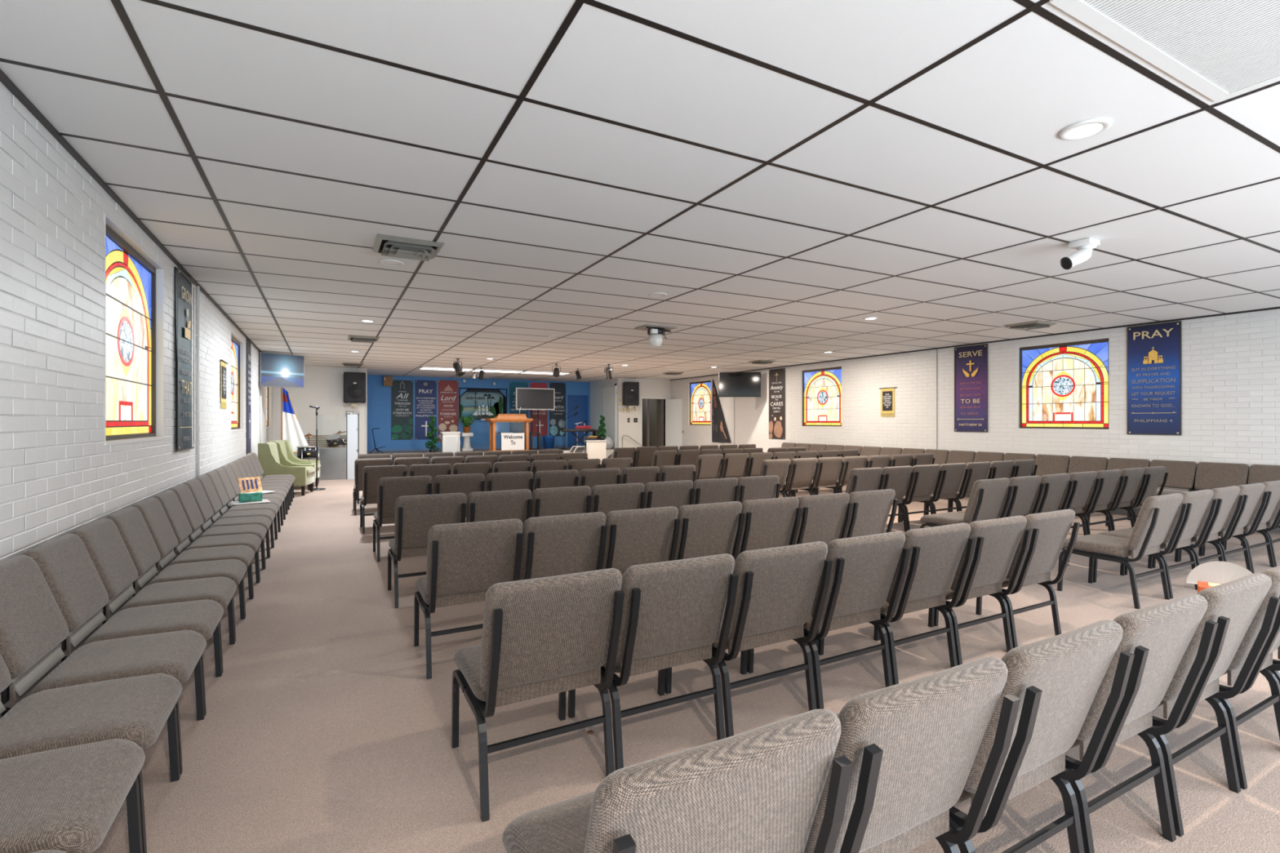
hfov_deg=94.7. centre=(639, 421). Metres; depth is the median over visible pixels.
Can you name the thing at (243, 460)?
chair
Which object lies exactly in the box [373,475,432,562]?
chair
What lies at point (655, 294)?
recessed light
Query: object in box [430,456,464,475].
chair
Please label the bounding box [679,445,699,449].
chair
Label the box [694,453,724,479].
chair
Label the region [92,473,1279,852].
floor
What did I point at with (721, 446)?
chair
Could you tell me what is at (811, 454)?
chair
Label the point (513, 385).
banner
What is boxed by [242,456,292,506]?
chair
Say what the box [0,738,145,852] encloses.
chair
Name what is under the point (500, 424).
pulpit
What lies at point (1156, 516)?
chair
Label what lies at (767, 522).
chair
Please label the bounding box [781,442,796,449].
chair
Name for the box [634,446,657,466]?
chair
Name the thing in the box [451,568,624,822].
chair
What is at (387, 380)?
speaker box
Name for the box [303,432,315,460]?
cymbal
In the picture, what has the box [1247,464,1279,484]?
chair
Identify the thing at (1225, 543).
chair
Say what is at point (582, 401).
door
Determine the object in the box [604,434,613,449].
plastic bag
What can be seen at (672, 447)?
chair
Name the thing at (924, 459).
chair
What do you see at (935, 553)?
chair
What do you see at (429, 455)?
chair
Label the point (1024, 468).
chair
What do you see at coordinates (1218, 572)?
fan
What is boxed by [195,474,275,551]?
chair
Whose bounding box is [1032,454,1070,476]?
chair
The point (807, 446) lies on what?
chair
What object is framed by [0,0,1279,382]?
ceiling
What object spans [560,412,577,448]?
microphone stand
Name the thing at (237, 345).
window
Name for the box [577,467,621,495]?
chair
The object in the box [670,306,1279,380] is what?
trim
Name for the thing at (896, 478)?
chair
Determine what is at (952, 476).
chair
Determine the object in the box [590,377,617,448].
wall
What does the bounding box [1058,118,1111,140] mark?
recessed light
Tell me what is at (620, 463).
chair
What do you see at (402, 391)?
banner
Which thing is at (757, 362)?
ceiling vent
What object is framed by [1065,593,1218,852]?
chair
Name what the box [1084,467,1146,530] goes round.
chair
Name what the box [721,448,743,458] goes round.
chair
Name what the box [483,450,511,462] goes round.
chair
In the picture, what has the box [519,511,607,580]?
chair
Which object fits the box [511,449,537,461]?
chair
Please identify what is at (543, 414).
banner
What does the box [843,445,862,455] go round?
chair
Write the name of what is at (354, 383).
loudspeaker
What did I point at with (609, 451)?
stage platform
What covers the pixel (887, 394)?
scroll
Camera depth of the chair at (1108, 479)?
6.30 m
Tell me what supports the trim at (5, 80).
attached to the wall at (59, 477)
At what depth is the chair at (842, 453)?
10.69 m
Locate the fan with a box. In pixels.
[1186,561,1253,584]
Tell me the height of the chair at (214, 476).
0.787 m
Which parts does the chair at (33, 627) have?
backrest, seat, leg, leg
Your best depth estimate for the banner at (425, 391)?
17.92 m
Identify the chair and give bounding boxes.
[0,555,206,774]
[0,653,182,852]
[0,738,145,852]
[22,533,223,715]
[31,849,66,852]
[70,518,236,673]
[105,506,247,641]
[131,497,254,617]
[152,489,261,597]
[168,484,266,582]
[182,478,271,568]
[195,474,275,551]
[204,471,278,543]
[212,467,281,532]
[219,464,284,528]
[226,462,286,519]
[232,459,288,514]
[238,457,290,514]
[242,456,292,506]
[245,454,293,502]
[249,453,294,497]
[352,457,392,515]
[355,453,391,503]
[360,465,407,533]
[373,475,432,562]
[387,493,466,608]
[391,453,422,465]
[393,457,429,476]
[408,463,451,494]
[413,518,523,679]
[423,452,453,464]
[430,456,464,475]
[433,473,484,518]
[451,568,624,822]
[452,462,492,491]
[453,451,483,462]
[465,455,497,472]
[466,488,532,533]
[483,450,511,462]
[485,471,533,499]
[493,461,530,472]
[497,453,528,462]
[502,709,853,852]
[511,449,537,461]
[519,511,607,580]
[529,453,559,471]
[530,459,566,493]
[530,485,591,517]
[533,469,578,491]
[537,449,563,457]
[559,453,587,470]
[567,458,600,477]
[568,553,738,770]
[569,445,585,453]
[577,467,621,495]
[590,482,645,516]
[600,457,633,475]
[602,506,679,580]
[613,447,636,466]
[620,466,660,486]
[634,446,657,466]
[644,480,694,509]
[651,449,677,472]
[657,445,679,450]
[659,464,696,482]
[664,541,832,737]
[674,501,744,562]
[676,449,701,466]
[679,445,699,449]
[692,477,739,504]
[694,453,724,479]
[699,444,719,450]
[699,448,722,454]
[717,453,749,479]
[719,444,737,450]
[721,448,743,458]
[730,497,801,556]
[733,475,780,503]
[737,444,756,448]
[742,448,764,472]
[742,452,773,476]
[746,531,910,709]
[759,458,791,497]
[767,447,786,456]
[773,451,796,479]
[775,450,818,497]
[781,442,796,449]
[782,457,818,498]
[785,446,807,481]
[788,492,852,545]
[791,456,844,497]
[795,443,811,451]
[795,449,839,493]
[804,656,1020,852]
[809,444,826,452]
[816,455,869,494]
[817,522,975,684]
[826,444,844,452]
[835,619,1134,852]
[838,449,859,457]
[838,488,897,538]
[840,454,892,493]
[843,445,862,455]
[844,467,884,493]
[859,446,881,456]
[877,466,914,532]
[880,447,902,455]
[882,515,1031,665]
[888,453,914,502]
[897,464,942,530]
[900,462,968,524]
[901,448,924,454]
[910,453,934,466]
[920,477,1013,528]
[924,448,949,465]
[926,461,992,515]
[933,509,1079,648]
[946,450,975,463]
[950,460,1016,511]
[956,475,1044,518]
[973,451,1004,462]
[1003,453,1035,475]
[1008,459,1037,479]
[1026,473,1072,551]
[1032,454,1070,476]
[1055,471,1099,550]
[1057,493,1187,608]
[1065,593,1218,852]
[1067,456,1107,473]
[1081,469,1124,534]
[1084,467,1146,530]
[1087,466,1168,526]
[1089,457,1150,519]
[1093,488,1217,598]
[1124,485,1244,575]
[1129,459,1196,520]
[1152,482,1268,573]
[1152,573,1279,836]
[1178,480,1279,573]
[1194,462,1248,491]
[1203,498,1279,566]
[1217,566,1279,789]
[1224,530,1245,550]
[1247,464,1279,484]
[1270,645,1279,684]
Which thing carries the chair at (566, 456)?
on the floor
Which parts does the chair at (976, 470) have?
leg, leg, leg, backrest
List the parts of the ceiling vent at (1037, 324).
vent frame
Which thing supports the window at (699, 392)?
in the wall at (1230, 364)
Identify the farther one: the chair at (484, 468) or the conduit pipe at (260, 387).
the conduit pipe at (260, 387)
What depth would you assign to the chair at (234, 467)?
7.47 m
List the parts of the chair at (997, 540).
leg, seat, leg, backrest, leg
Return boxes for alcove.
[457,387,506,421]
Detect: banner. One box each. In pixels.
[174,266,194,451]
[246,338,251,453]
[391,379,413,439]
[414,379,436,439]
[438,379,458,442]
[509,382,528,418]
[529,382,547,436]
[549,382,565,436]
[711,378,730,443]
[768,368,785,439]
[954,343,987,431]
[1126,320,1181,435]
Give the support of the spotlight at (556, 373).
attached to the ceiling
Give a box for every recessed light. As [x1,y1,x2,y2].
[359,319,375,322]
[379,259,404,266]
[546,334,559,337]
[648,292,666,297]
[862,316,878,319]
[992,327,1008,329]
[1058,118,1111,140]
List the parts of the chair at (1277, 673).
leg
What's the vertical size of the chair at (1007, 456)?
0.787 m
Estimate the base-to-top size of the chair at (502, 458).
0.790 m
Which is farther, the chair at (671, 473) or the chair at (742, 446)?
the chair at (742, 446)
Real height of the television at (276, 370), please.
0.665 m
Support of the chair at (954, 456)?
on the floor
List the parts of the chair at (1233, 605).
leg, backrest, leg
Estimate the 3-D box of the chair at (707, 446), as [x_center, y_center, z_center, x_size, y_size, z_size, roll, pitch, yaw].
[1.372,0.914,12.994,0.490,0.790,0.636,0,0,-28]
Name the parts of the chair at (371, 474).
leg, leg, backrest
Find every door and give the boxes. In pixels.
[568,395,588,447]
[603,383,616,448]
[665,399,683,449]
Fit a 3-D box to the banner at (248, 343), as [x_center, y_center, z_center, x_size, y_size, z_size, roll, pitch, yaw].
[-6.440,-0.398,9.724,0.016,1.850,0.600,0,0,-28]
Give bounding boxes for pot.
[462,426,471,432]
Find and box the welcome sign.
[501,432,524,450]
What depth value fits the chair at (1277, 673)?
2.38 m
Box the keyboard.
[561,429,595,449]
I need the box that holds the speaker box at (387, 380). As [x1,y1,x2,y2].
[382,375,394,386]
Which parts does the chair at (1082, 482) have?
backrest, leg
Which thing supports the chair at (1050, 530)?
on the floor
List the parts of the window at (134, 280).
glass pane, glass pane, glass pane, glass pane, glass pane, glass pane, glass pane, glass pane, glass pane, glass pane, glass pane, glass pane, glass pane, glass pane, glass pane, glass pane, glass pane, glass pane, glass pane, glass pane, glass pane, glass pane, glass pane, glass pane, glass pane, glass pane, glass pane, glass pane, glass pane, glass pane, glass pane, glass pane, glass pane, glass pane, glass pane, glass pane, glass pane, glass pane, glass pane, glass pane, glass pane, glass pane, glass pane, glass pane, glass pane, glass pane, glass pane, glass pane, glass pane, glass pane, glass pane, glass pane, glass pane, glass pane, glass pane, glass pane, glass pane, glass pane, glass pane, glass pane, glass pane, glass pane, glass pane, glass pane, glass pane, glass pane, glass pane, glass pane, glass pane, glass pane, glass pane, glass pane, glass pane, glass pane, glass pane, glass pane, glass pane, glass pane, glass pane, glass pane, glass pane, glass pane, glass pane, glass pane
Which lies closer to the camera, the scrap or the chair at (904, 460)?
the scrap
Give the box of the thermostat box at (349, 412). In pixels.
[346,410,354,414]
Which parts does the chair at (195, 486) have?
backrest, seat, leg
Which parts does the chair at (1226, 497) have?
leg, leg, seat, leg, leg, backrest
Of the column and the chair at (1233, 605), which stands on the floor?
the chair at (1233, 605)
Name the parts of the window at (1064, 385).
glass pane, glass pane, glass pane, glass pane, glass pane, glass pane, glass pane, glass pane, glass pane, glass pane, glass pane, glass pane, glass pane, glass pane, glass pane, glass pane, glass pane, glass pane, glass pane, glass pane, glass pane, glass pane, glass pane, glass pane, glass pane, glass pane, glass pane, glass pane, glass pane, glass pane, glass pane, glass pane, glass pane, glass pane, glass pane, glass pane, glass pane, glass pane, glass pane, glass pane, glass pane, glass pane, glass pane, glass pane, glass pane, glass pane, glass pane, glass pane, glass pane, glass pane, glass pane, glass pane, glass pane, glass pane, glass pane, glass pane, glass pane, glass pane, glass pane, glass pane, glass pane, glass pane, glass pane, glass pane, glass pane, glass pane, glass pane, glass pane, glass pane, glass pane, glass pane, glass pane, glass pane, glass pane, glass pane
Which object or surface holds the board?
on the pedestal
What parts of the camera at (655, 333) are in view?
mounting plate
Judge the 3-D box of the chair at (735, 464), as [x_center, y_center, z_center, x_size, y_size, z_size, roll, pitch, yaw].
[1.433,0.914,9.775,0.490,0.790,0.636,0,0,-28]
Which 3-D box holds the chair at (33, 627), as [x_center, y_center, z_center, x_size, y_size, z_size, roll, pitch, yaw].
[-2.076,0.915,2.252,0.636,0.787,0.490,0,0,-28]
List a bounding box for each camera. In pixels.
[635,324,676,347]
[1060,237,1100,269]
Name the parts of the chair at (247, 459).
backrest, seat, leg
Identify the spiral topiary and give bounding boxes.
[425,415,439,452]
[597,414,606,439]
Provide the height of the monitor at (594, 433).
0.620 m
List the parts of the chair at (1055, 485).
backrest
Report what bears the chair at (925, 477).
on the floor
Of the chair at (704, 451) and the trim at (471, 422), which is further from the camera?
the trim at (471, 422)
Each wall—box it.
[0,81,272,707]
[272,365,365,460]
[367,374,590,448]
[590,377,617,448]
[617,377,671,448]
[642,399,663,450]
[671,308,1279,508]
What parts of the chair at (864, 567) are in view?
leg, seat, leg, leg, backrest, leg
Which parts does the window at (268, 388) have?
frame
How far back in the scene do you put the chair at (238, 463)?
7.92 m
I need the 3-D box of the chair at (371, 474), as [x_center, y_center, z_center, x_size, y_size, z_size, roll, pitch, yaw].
[-3.107,0.914,7.141,0.490,0.790,0.636,0,0,-28]
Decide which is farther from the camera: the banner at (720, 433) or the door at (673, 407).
the door at (673, 407)
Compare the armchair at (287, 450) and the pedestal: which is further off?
the pedestal
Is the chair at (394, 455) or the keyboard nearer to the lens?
the chair at (394, 455)
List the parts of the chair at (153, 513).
backrest, seat, leg, leg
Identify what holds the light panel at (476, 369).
attached to the ceiling
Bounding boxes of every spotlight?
[453,358,465,377]
[477,367,484,379]
[551,364,560,377]
[575,368,582,379]
[604,364,613,380]
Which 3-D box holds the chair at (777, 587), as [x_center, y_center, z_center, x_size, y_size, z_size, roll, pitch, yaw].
[0.471,0.914,2.691,0.490,0.790,0.636,0,0,-28]
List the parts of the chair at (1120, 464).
backrest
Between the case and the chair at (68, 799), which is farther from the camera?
the case
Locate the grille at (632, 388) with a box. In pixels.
[626,382,638,404]
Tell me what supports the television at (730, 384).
hanging from the ceiling
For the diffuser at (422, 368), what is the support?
attached to the light panel at (421, 367)
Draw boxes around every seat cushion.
[293,466,315,475]
[311,462,320,468]
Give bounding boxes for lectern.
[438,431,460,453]
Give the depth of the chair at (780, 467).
8.08 m
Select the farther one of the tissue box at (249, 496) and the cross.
the cross
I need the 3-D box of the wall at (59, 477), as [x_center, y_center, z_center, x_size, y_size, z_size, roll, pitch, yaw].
[-4.415,-0.037,5.766,0.120,2.689,19.130,0,0,-28]
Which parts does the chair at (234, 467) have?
backrest, seat, leg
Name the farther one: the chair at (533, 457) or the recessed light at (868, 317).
the chair at (533, 457)
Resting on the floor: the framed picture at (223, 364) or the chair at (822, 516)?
the chair at (822, 516)
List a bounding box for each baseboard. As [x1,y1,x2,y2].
[367,444,568,451]
[838,476,1279,531]
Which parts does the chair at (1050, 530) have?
leg, leg, seat, leg, backrest, leg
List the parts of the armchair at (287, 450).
backrest, arm, seat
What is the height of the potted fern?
0.544 m
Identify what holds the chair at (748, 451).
on the floor
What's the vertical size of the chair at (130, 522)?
0.787 m
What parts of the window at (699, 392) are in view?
glass pane, glass pane, glass pane, glass pane, glass pane, glass pane, glass pane, glass pane, glass pane, glass pane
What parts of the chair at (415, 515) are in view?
leg, seat, leg, backrest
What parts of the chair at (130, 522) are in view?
backrest, seat, leg, leg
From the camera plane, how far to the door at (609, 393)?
18.91 m
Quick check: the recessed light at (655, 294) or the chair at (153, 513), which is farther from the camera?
the recessed light at (655, 294)
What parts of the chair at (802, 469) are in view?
backrest, leg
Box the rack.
[574,420,587,448]
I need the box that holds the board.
[584,435,597,439]
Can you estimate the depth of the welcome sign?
17.00 m
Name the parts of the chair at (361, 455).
backrest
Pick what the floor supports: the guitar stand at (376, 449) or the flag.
the flag
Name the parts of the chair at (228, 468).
backrest, seat, leg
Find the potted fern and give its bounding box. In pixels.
[457,414,477,432]
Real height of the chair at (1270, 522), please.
0.790 m
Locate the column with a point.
(466, 443)
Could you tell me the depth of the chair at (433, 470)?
7.13 m
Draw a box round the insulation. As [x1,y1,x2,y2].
[617,391,636,412]
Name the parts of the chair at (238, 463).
backrest, seat, leg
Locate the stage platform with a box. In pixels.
[367,446,613,457]
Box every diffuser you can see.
[421,367,471,370]
[472,369,520,373]
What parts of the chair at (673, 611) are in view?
leg, seat, leg, leg, backrest, leg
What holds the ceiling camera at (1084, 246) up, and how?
hanging from the ceiling
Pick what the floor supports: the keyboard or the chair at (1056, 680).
the chair at (1056, 680)
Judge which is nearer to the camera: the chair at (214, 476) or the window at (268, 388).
the chair at (214, 476)
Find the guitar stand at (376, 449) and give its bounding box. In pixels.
[368,427,384,453]
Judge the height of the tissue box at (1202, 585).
0.153 m
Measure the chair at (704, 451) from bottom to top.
0.790 m
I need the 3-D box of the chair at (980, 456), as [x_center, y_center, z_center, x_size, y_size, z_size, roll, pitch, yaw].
[5.684,0.915,9.853,0.636,0.787,0.490,0,0,-28]
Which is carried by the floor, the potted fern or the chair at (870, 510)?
the chair at (870, 510)
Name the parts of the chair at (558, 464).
backrest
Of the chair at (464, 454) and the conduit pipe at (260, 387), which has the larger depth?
the conduit pipe at (260, 387)
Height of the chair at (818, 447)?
0.787 m
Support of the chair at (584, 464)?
on the floor
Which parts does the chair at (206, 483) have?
backrest, seat, leg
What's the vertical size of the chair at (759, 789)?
0.790 m
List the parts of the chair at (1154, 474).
leg, backrest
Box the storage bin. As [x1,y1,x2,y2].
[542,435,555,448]
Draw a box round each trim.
[0,68,261,351]
[365,368,367,453]
[469,422,485,446]
[487,422,488,445]
[640,396,666,446]
[645,399,648,446]
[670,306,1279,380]
[733,396,734,444]
[936,349,937,449]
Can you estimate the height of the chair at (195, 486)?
0.787 m
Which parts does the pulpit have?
post, panel, post, cornice, cornice, post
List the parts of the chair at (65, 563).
backrest, seat, leg, leg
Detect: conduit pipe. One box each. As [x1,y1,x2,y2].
[195,285,199,476]
[260,386,261,443]
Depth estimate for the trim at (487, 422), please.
18.81 m
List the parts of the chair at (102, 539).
backrest, seat, leg, leg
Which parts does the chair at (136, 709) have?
backrest, seat, leg, leg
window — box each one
[104,214,164,445]
[231,331,244,431]
[266,386,271,427]
[688,380,711,426]
[800,365,842,427]
[1016,337,1110,431]
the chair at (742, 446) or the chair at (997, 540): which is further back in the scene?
the chair at (742, 446)
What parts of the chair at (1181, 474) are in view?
seat, backrest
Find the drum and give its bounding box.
[296,445,319,483]
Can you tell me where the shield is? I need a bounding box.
[317,413,359,479]
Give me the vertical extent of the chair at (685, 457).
0.790 m
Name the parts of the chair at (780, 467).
backrest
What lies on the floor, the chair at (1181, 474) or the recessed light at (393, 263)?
the chair at (1181, 474)
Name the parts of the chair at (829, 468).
backrest, leg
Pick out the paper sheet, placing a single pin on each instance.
(262, 500)
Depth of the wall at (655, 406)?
20.19 m
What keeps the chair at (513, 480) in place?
on the floor
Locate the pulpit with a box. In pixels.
[484,413,533,452]
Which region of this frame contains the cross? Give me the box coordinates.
[465,391,484,408]
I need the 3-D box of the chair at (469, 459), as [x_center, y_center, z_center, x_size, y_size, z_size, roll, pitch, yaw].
[-2.523,0.914,9.174,0.490,0.790,0.636,0,0,-28]
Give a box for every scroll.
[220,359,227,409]
[880,386,897,417]
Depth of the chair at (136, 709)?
1.83 m
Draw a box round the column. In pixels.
[460,432,473,451]
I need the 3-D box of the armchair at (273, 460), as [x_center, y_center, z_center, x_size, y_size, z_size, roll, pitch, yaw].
[-6.289,0.838,10.560,0.770,0.938,0.704,0,0,-16]
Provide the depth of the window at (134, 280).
4.11 m
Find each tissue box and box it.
[238,492,262,502]
[1197,581,1222,592]
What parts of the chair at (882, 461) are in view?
backrest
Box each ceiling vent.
[342,362,363,366]
[347,335,379,342]
[372,233,444,261]
[662,371,684,375]
[748,360,775,364]
[1003,320,1056,330]
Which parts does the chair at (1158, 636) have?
seat, leg, backrest, leg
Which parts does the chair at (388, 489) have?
leg, leg, seat, backrest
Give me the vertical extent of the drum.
0.782 m
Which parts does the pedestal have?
turned post, turned post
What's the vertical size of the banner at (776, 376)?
1.760 m
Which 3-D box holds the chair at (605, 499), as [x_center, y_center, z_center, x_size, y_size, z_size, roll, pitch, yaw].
[-0.305,0.914,5.110,0.490,0.790,0.636,0,0,-28]
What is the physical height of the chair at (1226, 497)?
0.790 m
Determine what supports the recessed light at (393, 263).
in the ceiling
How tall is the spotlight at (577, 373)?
0.271 m
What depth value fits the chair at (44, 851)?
1.24 m
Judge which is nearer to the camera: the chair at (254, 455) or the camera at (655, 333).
the camera at (655, 333)
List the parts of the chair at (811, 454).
backrest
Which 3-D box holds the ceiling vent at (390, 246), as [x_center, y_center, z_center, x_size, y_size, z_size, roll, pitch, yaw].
[-1.796,-1.323,4.561,0.470,0.058,0.460,0,0,-28]
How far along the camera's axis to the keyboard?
18.19 m
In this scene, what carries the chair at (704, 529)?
on the floor
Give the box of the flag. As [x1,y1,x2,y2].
[280,387,308,453]
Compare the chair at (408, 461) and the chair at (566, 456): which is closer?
the chair at (408, 461)
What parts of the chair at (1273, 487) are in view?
leg, leg, leg, backrest, leg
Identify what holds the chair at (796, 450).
on the floor
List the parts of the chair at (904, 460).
backrest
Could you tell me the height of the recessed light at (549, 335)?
0.011 m
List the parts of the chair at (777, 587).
leg, seat, leg, leg, backrest, leg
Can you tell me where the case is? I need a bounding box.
[574,425,592,429]
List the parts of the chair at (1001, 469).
leg, backrest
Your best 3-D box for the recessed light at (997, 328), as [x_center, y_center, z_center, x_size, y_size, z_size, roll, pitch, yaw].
[5.231,-1.345,8.565,0.196,0.011,0.196,0,0,-28]
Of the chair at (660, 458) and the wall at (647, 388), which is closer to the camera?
the chair at (660, 458)
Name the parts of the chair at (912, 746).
leg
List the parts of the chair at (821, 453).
backrest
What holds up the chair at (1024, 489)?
on the floor
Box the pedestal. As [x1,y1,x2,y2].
[584,440,607,463]
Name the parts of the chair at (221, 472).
backrest, seat, leg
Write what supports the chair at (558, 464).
on the floor
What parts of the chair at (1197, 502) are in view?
leg, leg, seat, leg, leg, backrest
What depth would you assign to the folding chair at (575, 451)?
17.40 m
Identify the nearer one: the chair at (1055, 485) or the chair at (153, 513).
the chair at (153, 513)
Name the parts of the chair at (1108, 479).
seat, leg, leg, backrest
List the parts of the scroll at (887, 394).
printed panel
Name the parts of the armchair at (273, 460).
backrest, arm, arm, leg, seat, leg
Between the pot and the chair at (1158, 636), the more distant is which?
the pot
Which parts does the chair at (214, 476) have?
backrest, seat, leg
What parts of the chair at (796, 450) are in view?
backrest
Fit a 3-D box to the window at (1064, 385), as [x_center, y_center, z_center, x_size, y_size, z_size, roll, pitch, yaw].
[6.521,-0.535,9.117,0.096,1.354,1.300,0,0,-28]
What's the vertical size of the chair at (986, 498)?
0.790 m
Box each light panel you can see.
[418,366,474,371]
[471,368,524,373]
[520,370,570,374]
[1049,0,1279,102]
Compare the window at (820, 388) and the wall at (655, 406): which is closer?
the window at (820, 388)
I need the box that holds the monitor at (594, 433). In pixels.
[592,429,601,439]
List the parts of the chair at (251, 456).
backrest, seat, leg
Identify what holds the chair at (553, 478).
on the floor
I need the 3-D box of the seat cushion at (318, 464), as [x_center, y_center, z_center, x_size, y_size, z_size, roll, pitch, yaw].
[-6.663,0.897,11.567,0.620,0.154,0.550,0,0,-16]
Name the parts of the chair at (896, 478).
backrest, leg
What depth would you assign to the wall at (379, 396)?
17.89 m
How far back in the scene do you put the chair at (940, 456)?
10.73 m
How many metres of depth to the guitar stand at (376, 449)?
16.08 m
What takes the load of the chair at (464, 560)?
on the floor
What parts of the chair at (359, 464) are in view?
leg, backrest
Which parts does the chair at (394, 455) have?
backrest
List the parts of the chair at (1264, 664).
leg, backrest, leg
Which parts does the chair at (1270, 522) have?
leg, leg, backrest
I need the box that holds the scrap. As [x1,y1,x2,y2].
[587,729,593,734]
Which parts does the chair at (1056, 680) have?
seat, leg, backrest, leg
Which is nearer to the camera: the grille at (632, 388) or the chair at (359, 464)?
the chair at (359, 464)
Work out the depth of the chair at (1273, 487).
5.15 m
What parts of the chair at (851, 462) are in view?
backrest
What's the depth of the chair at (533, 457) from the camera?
9.37 m
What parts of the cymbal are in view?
plate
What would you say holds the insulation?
attached to the wall at (647, 388)
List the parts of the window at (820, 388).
glass pane, glass pane, glass pane, glass pane, glass pane, glass pane, glass pane, glass pane, glass pane, glass pane, glass pane, glass pane, glass pane, glass pane, glass pane, glass pane, glass pane, glass pane, glass pane, glass pane, glass pane, glass pane, glass pane, glass pane, glass pane, glass pane, glass pane, glass pane, glass pane, glass pane, glass pane, glass pane, glass pane, glass pane, glass pane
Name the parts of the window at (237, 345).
glass pane, glass pane, glass pane, glass pane, frame, glass pane, glass pane, glass pane, glass pane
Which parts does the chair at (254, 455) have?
backrest, seat, leg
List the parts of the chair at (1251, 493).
leg, leg, leg, leg, backrest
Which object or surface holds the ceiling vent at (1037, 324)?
in the ceiling
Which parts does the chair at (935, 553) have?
leg, leg, seat, leg, backrest, leg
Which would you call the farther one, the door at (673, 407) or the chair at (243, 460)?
the door at (673, 407)
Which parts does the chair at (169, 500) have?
backrest, seat, leg, leg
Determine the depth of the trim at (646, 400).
20.02 m
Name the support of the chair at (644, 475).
on the floor
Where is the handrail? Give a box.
[622,435,642,447]
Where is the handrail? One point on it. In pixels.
(623, 435)
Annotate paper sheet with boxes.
[231,499,270,505]
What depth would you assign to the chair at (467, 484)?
5.75 m
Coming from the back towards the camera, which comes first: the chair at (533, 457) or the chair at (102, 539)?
the chair at (533, 457)
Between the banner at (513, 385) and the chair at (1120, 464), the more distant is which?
the banner at (513, 385)
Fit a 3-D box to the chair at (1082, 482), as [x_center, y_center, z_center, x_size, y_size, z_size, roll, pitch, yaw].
[4.400,0.914,6.268,0.490,0.790,0.636,0,0,-28]
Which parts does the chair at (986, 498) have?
leg, seat, backrest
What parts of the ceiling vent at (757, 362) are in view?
vent frame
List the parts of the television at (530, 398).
frame, post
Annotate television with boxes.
[259,351,304,388]
[515,387,554,450]
[718,372,760,396]
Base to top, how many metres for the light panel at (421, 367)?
0.029 m
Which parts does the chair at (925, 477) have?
leg, leg, backrest, leg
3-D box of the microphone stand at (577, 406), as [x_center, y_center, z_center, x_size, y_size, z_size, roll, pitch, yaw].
[-2.211,0.200,18.537,0.610,1.374,0.280,0,0,-28]
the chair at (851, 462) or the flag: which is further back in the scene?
the flag
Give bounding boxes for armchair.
[257,441,315,495]
[267,440,320,488]
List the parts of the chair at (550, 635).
leg, seat, leg, backrest, leg, leg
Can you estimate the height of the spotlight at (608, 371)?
0.378 m
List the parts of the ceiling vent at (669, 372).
vent frame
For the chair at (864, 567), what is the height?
0.790 m
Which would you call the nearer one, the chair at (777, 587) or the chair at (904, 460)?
the chair at (777, 587)
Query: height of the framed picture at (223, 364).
0.601 m
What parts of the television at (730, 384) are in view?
casing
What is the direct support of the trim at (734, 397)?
attached to the wall at (1230, 364)
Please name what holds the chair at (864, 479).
on the floor
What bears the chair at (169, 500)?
on the floor
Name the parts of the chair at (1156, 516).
leg, leg, seat, leg, backrest, leg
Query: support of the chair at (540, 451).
on the floor
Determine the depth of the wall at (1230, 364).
9.44 m
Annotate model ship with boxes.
[473,404,493,419]
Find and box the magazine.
[237,476,275,493]
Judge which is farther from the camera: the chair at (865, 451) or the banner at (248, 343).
the chair at (865, 451)
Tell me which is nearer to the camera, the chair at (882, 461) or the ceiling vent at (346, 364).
the chair at (882, 461)
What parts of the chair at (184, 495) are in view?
backrest, seat, leg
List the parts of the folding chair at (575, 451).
seat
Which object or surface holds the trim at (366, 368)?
attached to the wall at (323, 388)
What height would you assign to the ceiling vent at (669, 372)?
0.058 m
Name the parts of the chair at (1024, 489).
seat, backrest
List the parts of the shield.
metal panel, acrylic panel, hinge post, panel, hinge post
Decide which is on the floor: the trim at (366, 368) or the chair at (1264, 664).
the chair at (1264, 664)
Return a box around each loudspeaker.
[343,372,365,408]
[622,382,639,409]
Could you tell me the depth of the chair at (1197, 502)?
4.46 m
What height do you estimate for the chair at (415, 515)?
0.790 m
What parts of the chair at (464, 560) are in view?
leg, seat, leg, backrest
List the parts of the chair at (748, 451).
backrest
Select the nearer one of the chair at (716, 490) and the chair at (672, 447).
the chair at (716, 490)
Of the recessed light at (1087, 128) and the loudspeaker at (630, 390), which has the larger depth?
the loudspeaker at (630, 390)
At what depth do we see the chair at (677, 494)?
5.09 m
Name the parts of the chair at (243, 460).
backrest, seat, leg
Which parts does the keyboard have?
stand leg, stand leg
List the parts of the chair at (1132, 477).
leg, leg, backrest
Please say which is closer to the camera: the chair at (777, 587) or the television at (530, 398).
the chair at (777, 587)
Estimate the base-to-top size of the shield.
1.480 m
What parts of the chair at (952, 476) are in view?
leg, leg, leg, backrest, leg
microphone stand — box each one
[307,405,325,490]
[560,405,578,449]
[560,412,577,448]
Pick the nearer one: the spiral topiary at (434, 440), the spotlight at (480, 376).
the spotlight at (480, 376)
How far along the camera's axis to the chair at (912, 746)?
1.21 m

